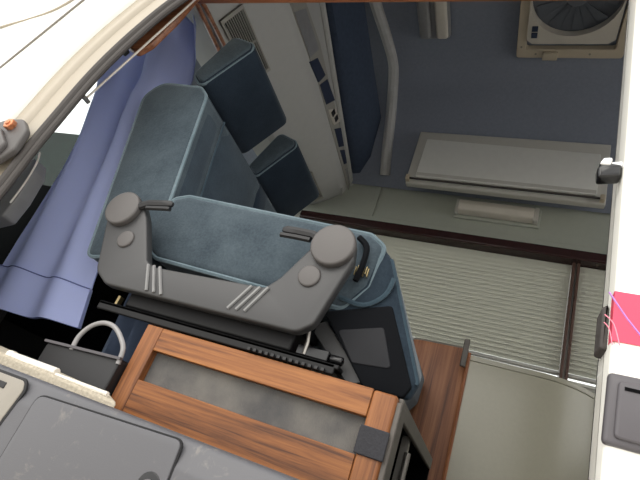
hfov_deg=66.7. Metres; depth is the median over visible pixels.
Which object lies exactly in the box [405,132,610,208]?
unit
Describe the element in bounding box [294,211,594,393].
wall
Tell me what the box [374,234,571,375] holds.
blind
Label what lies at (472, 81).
wall
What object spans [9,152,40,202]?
cord
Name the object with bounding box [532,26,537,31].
switch
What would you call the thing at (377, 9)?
pipe
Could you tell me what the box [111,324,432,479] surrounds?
cabinet
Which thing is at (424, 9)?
diffuser
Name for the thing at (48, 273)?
curtain
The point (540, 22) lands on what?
fan
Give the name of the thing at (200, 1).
trim
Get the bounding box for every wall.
[192,0,627,213]
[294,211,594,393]
[588,0,639,479]
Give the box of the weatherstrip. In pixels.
[0,0,187,200]
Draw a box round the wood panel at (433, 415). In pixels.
[410,338,468,479]
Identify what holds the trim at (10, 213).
attached to the door frame
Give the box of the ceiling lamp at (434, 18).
[416,2,450,38]
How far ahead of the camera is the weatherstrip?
0.93 m
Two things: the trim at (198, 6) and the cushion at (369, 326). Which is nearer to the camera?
the cushion at (369, 326)
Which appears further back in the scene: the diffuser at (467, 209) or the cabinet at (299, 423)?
the diffuser at (467, 209)
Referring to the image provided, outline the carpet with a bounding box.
[0,310,6,322]
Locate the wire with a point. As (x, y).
(85, 98)
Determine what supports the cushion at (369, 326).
on the seat at (206, 243)
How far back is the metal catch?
1.37 m
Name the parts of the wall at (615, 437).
roller arm, door handle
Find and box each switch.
[531,33,537,37]
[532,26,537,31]
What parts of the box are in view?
loop handle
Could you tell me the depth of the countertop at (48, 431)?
0.49 m
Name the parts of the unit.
hinge rod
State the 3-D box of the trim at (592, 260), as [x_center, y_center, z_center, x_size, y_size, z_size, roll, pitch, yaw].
[0.642,0.015,2.037,1.600,0.041,0.080,10,-28,23]
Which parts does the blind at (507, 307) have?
rail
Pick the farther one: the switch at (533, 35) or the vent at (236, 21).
the switch at (533, 35)
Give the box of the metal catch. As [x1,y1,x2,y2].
[460,339,469,367]
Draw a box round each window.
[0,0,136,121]
[0,132,78,264]
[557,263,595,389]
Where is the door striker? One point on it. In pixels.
(14, 133)
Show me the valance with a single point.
(348, 26)
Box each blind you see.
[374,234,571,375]
[568,267,604,384]
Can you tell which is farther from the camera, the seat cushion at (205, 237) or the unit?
the unit
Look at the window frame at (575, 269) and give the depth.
1.76 m
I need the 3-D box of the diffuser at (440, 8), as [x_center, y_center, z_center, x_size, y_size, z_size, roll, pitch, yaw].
[0.465,-0.902,1.872,0.048,0.020,0.295,10,-28,23]
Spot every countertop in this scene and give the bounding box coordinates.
[0,364,298,479]
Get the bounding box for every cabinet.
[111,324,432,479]
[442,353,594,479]
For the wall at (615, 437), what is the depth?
0.41 m
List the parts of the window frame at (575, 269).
sill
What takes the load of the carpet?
on the floor
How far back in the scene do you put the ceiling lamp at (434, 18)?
1.93 m
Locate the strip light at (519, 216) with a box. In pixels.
[453,198,541,228]
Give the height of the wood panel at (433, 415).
0.640 m
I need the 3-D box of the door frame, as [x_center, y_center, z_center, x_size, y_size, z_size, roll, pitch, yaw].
[0.383,0.065,0.482,2.255,1.451,0.065,10,-28,23]
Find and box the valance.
[325,2,380,172]
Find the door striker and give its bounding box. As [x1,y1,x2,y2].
[0,119,29,164]
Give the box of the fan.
[516,0,627,60]
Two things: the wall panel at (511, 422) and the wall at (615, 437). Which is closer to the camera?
the wall at (615, 437)
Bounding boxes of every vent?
[219,4,270,72]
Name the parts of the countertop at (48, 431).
lid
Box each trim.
[0,159,45,227]
[0,346,115,407]
[129,0,198,55]
[195,4,225,51]
[197,0,598,3]
[299,210,606,270]
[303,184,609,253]
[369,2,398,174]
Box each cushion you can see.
[152,198,423,410]
[329,252,421,400]
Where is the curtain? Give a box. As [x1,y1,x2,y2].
[0,16,195,328]
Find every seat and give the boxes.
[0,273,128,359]
[87,38,423,410]
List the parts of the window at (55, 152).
trim, pane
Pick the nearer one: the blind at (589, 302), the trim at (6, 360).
the trim at (6, 360)
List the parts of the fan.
blade, blade, blade, blade, blade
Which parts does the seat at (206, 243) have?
lever, backrest, panel, seat frame, panel, lever, latch rod, plate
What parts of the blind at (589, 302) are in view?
rail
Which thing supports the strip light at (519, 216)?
attached to the wall at (297, 214)
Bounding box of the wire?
[82,0,195,103]
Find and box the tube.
[6,350,108,396]
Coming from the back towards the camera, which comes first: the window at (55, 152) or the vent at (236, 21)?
the vent at (236, 21)
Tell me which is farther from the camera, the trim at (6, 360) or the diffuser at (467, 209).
the diffuser at (467, 209)
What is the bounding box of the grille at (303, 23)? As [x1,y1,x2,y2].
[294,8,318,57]
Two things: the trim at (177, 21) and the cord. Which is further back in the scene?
the trim at (177, 21)
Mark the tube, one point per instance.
(54, 370)
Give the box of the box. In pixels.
[38,320,127,395]
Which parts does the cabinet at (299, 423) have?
rail, rail, post, post, panel, rail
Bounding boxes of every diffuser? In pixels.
[417,2,431,38]
[434,2,447,38]
[458,199,534,223]
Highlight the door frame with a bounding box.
[0,0,166,174]
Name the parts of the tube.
rod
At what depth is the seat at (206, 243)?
0.84 m

